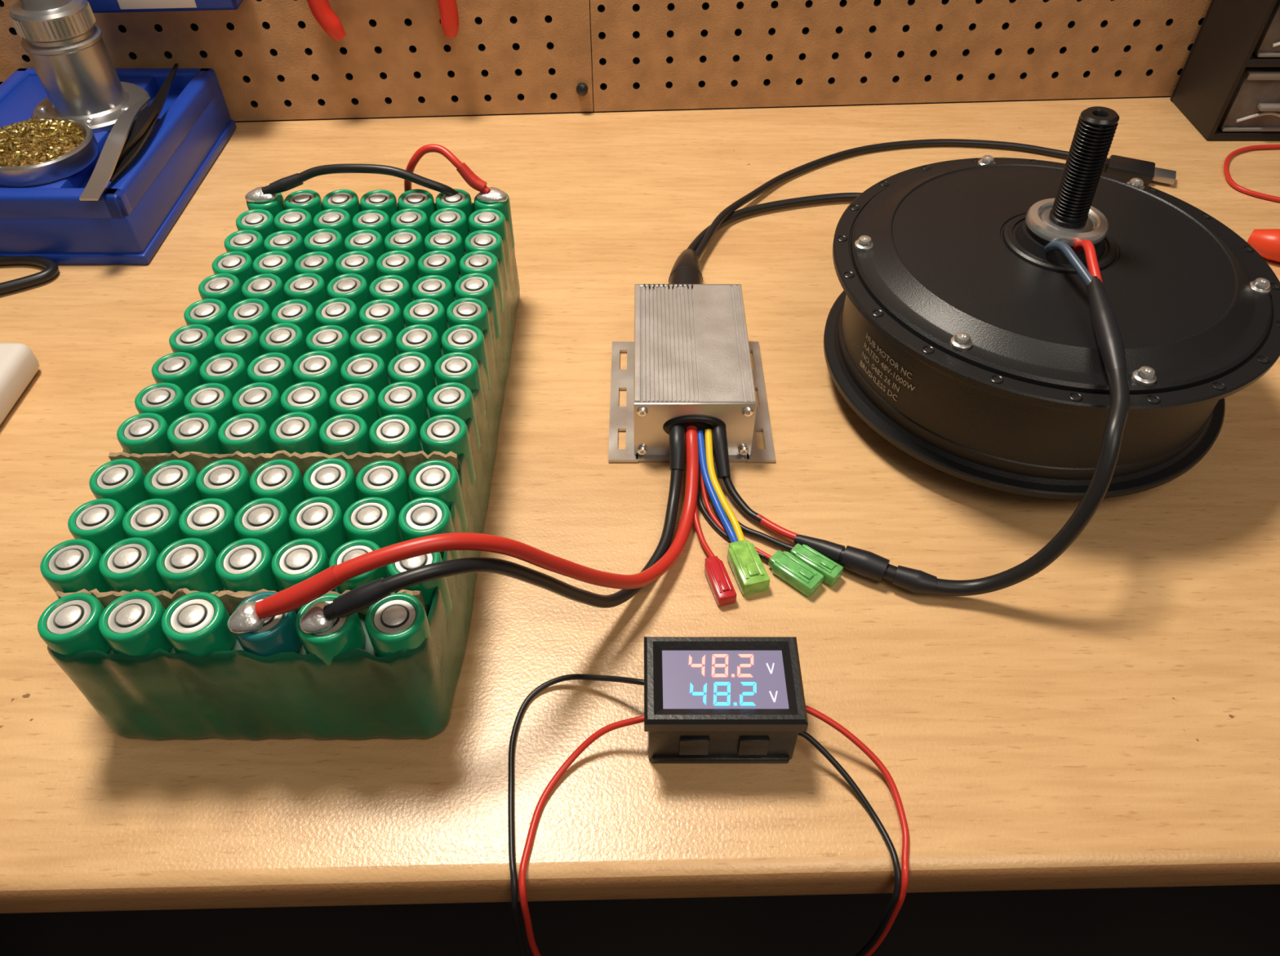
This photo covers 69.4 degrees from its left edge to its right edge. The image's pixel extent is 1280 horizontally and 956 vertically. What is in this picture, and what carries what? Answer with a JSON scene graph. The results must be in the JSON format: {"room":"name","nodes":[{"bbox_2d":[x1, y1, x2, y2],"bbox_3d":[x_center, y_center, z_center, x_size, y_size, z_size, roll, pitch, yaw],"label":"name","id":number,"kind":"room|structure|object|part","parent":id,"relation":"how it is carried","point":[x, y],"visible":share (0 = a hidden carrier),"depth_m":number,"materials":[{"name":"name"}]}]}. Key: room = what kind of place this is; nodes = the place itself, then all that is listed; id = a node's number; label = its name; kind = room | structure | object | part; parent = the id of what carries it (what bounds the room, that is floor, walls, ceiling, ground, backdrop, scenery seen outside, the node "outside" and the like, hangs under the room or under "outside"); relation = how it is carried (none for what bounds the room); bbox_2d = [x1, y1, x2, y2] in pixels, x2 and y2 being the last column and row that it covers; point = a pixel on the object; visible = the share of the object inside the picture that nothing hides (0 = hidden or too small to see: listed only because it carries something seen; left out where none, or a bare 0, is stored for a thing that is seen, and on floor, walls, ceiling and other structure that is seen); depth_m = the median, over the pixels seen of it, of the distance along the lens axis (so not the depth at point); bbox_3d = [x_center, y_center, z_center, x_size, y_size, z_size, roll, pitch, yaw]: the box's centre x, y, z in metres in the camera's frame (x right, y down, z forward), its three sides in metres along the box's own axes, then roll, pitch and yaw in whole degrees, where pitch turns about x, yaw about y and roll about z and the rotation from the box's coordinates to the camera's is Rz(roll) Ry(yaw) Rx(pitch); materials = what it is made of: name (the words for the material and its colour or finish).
{"room":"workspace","nodes":[
{"label":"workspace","id":0,"kind":"room"},
{"bbox_2d":[0,884,1279,955],"bbox_3d":[0.000,0.906,0.664,4.000,0.050,2.800,0,47,0],"label":"floor","id":1,"kind":"structure","parent":0,"point":[1228,920],"depth_m":1.02,"materials":[{"name":"black"}]},
{"bbox_2d":[0,97,1279,913],"bbox_3d":[0.090,0.164,0.802,1.420,0.770,0.653,0,47,0],"label":"workbench","id":2,"kind":"object","parent":1,"relation":"on","point":[1108,716],"depth_m":0.40,"materials":[{"name":"brown wood"}]},
{"bbox_3d":[-0.362,0.010,0.431,0.066,0.020,0.218,0,47,0],"label":"power strip","id":3,"kind":"part","parent":2,"relation":"part of","materials":[{"name":"white plastic"}]},
{"bbox_2d":[0,255,58,294],"bbox_3d":[-0.441,-0.115,0.559,0.166,0.006,0.053,-6,47,-6],"label":"power cord","id":4,"kind":"object","parent":2,"relation":"on","point":[51,269],"visible":1,"depth_m":0.57,"materials":[{"name":"black rubber"}]},
{"bbox_2d":[0,0,235,264],"bbox_3d":[-0.383,-0.254,0.590,0.147,0.152,0.186,0,47,0],"label":"iron stand","id":5,"kind":"object","parent":2,"relation":"on","point":[58,116],"visible":0.99,"depth_m":0.58,"materials":[{"name":"blue plastic"}]},
{"bbox_2d":[0,116,97,186],"bbox_3d":[-0.378,-0.204,0.579,0.069,0.013,0.069,0,46,0],"label":"cup","id":6,"kind":"object","parent":5,"relation":"on","point":[42,152],"depth_m":0.57,"materials":[{"name":"silver metal"}]},
{"bbox_2d":[0,88,231,253],"bbox_3d":[-0.383,-0.215,0.631,0.144,0.028,0.184,0,46,0],"label":"tray","id":7,"kind":"object","parent":5,"relation":"on","point":[138,220],"depth_m":0.58,"materials":[{"name":"blue plastic"}]},
{"bbox_2d":[79,63,178,200],"bbox_3d":[-0.323,-0.230,0.597,0.020,0.013,0.175,0,47,0],"label":"tweezers","id":8,"kind":"object","parent":5,"relation":"on","point":[127,135],"visible":1,"depth_m":0.57,"materials":[{"name":"silver metal"}]},
{"bbox_3d":[-0.324,-0.211,0.579,0.014,0.013,0.124,-2,47,-2],"label":"arm","id":9,"kind":"part","parent":8,"relation":"part of","materials":[{"name":"silver metal"}]},
{"bbox_3d":[-0.321,-0.236,0.606,0.017,0.007,0.154,0,47,0],"label":"arm","id":10,"kind":"part","parent":8,"relation":"part of","materials":[{"name":"grey metal"}]},
{"bbox_2d":[37,144,519,740],"bbox_3d":[-0.143,-0.040,0.426,0.144,0.095,0.302,0,47,0],"label":"battery pack","id":11,"kind":"object","parent":2,"relation":"on","point":[333,393],"visible":0.99,"depth_m":0.36,"materials":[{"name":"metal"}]},
{"bbox_2d":[507,636,909,955],"bbox_3d":[0.023,0.142,0.373,0.147,0.144,0.090,0,47,0],"label":"voltmeter","id":12,"kind":"object","parent":2,"relation":"on","point":[708,700],"visible":1,"depth_m":0.34,"materials":[{"name":"black plastic"}]},
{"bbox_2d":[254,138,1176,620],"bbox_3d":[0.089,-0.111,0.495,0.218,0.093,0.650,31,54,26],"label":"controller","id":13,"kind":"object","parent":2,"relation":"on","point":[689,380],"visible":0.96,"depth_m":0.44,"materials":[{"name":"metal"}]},
{"bbox_3d":[0.026,-0.093,0.518,0.058,0.035,0.002,0,46,0],"label":"plate","id":14,"kind":"part","parent":13,"relation":"part of","materials":[{"name":"metal"}]},
{"bbox_3d":[0.026,-0.024,0.451,0.058,0.035,0.002,0,46,0],"label":"plate","id":15,"kind":"part","parent":13,"relation":"part of","materials":[{"name":"metal"}]},
{"bbox_2d":[793,106,1279,595],"bbox_3d":[0.195,-0.086,0.432,0.210,0.150,0.265,8,47,8],"label":"motor","id":16,"kind":"object","parent":2,"relation":"on","point":[1073,329],"visible":1,"depth_m":0.42,"materials":[{"name":"black paint"}]},
{"bbox_2d":[860,360,897,400],"bbox_3d":[0.116,-0.048,0.452,0.001,0.003,0.030,-19,49,-17],"label":"print","id":17,"kind":"object","parent":16,"relation":"on","point":[878,382],"depth_m":0.45,"materials":[{"name":"white paint"}]},
{"bbox_2d":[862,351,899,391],"bbox_3d":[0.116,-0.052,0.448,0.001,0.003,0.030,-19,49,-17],"label":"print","id":18,"kind":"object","parent":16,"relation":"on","point":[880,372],"depth_m":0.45,"materials":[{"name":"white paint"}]},
{"bbox_2d":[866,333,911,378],"bbox_3d":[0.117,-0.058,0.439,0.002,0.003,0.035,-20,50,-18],"label":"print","id":19,"kind":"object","parent":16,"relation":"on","point":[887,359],"depth_m":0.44,"materials":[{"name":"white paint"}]},
{"bbox_2d":[864,342,915,390],"bbox_3d":[0.118,-0.053,0.442,0.002,0.003,0.038,-21,50,-19],"label":"print","id":20,"kind":"object","parent":16,"relation":"on","point":[888,368],"depth_m":0.44,"materials":[{"name":"white paint"}]},
{"bbox_3d":[0.201,-0.120,0.434,0.024,0.003,0.024,0,46,0],"label":"seat","id":21,"kind":"part","parent":16,"relation":"part of","materials":[{"name":"silver metal"}]},
{"bbox_2d":[1169,0,1279,140],"bbox_3d":[0.531,-0.391,0.598,0.210,0.330,0.074,0,47,0],"label":"drawer cabinet","id":22,"kind":"object","parent":2,"relation":"on","point":[1228,86],"visible":1,"depth_m":0.68,"materials":[{"name":"black"}]},
{"bbox_2d":[1211,127,1279,140],"bbox_3d":[0.531,-0.280,0.716,0.204,0.005,0.067,0,47,0],"label":"shelf","id":23,"kind":"object","parent":22,"relation":"attached to","point":[1217,133],"depth_m":0.69,"materials":[{"name":"black"}]},
{"bbox_3d":[0.465,-0.297,0.697,0.060,0.044,0.058,0,46,0],"label":"drawer","id":24,"kind":"part","parent":22,"relation":"part of","materials":[{"name":"plastic"}]},
{"bbox_2d":[1245,53,1279,66],"bbox_3d":[0.531,-0.317,0.676,0.204,0.005,0.067,0,47,0],"label":"shelf","id":25,"kind":"object","parent":22,"relation":"attached to","point":[1252,60],"depth_m":0.65,"materials":[{"name":"black"}]},
{"bbox_3d":[0.465,-0.334,0.657,0.060,0.044,0.058,0,46,0],"label":"drawer","id":26,"kind":"part","parent":22,"relation":"part of","materials":[{"name":"plastic"}]},
{"bbox_3d":[0.465,-0.271,0.676,0.024,0.004,0.008,0,47,0],"label":"drawer pull","id":27,"kind":"part","parent":22,"relation":"part of","materials":[{"name":"grey"}]},
{"bbox_2d":[1223,144,1279,202],"bbox_3d":[0.502,-0.210,0.651,0.176,0.003,0.108,0,47,0],"label":"lead","id":28,"kind":"object","parent":2,"relation":"on","point":[1226,171],"visible":1,"depth_m":0.66,"materials":[{"name":"red rubber"}]},
{"bbox_2d":[1247,229,1279,262],"bbox_3d":[0.444,-0.134,0.569,0.119,0.020,0.061,0,47,0],"label":"cutter","id":29,"kind":"object","parent":2,"relation":"on","point":[1266,242],"visible":0.87,"depth_m":0.58,"materials":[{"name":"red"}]},
{"bbox_2d":[235,96,1171,122],"bbox_3d":[-0.002,-0.675,0.407,4.000,2.500,0.050,-2,47,-2],"label":"wall","id":30,"kind":"structure","parent":0,"point":[1153,96],"depth_m":0.77,"materials":[{"name":"paint"}]},
{"bbox_2d":[0,0,1211,121],"bbox_3d":[0.040,-0.465,0.551,1.520,0.499,0.019,-2,47,-2],"label":"pegboard","id":31,"kind":"object","parent":30,"relation":"attached to","point":[270,60],"visible":0.81,"depth_m":0.70,"materials":[{"name":"brown wood"}]},
{"bbox_2d":[86,0,243,13],"bbox_3d":[-0.323,-0.343,0.615,0.101,0.050,0.038,-2,47,-2],"label":"storage bin","id":32,"kind":"object","parent":31,"relation":"attached to","point":[96,6],"visible":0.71,"depth_m":0.62,"materials":[{"name":"blue plastic"}]},
{"bbox_3d":[-0.378,-0.447,0.534,0.683,0.499,0.005,-2,47,-2],"label":"panel","id":33,"kind":"part","parent":31,"relation":"part of","materials":[{"name":"beige wood"}]},
{"bbox_2d":[306,0,459,41],"bbox_3d":[-0.181,-0.374,0.604,0.104,0.171,0.026,0,47,0],"label":"pliers","id":34,"kind":"object","parent":31,"relation":"hanging from","point":[322,11],"visible":1,"depth_m":0.65,"materials":[{"name":"steel"},{"name":"red plastic"}]},
{"bbox_3d":[0.381,-0.480,0.565,0.835,0.499,0.055,0,46,0],"label":"panel","id":35,"kind":"part","parent":31,"relation":"part of","materials":[{"name":"beige wood"}]}
]}

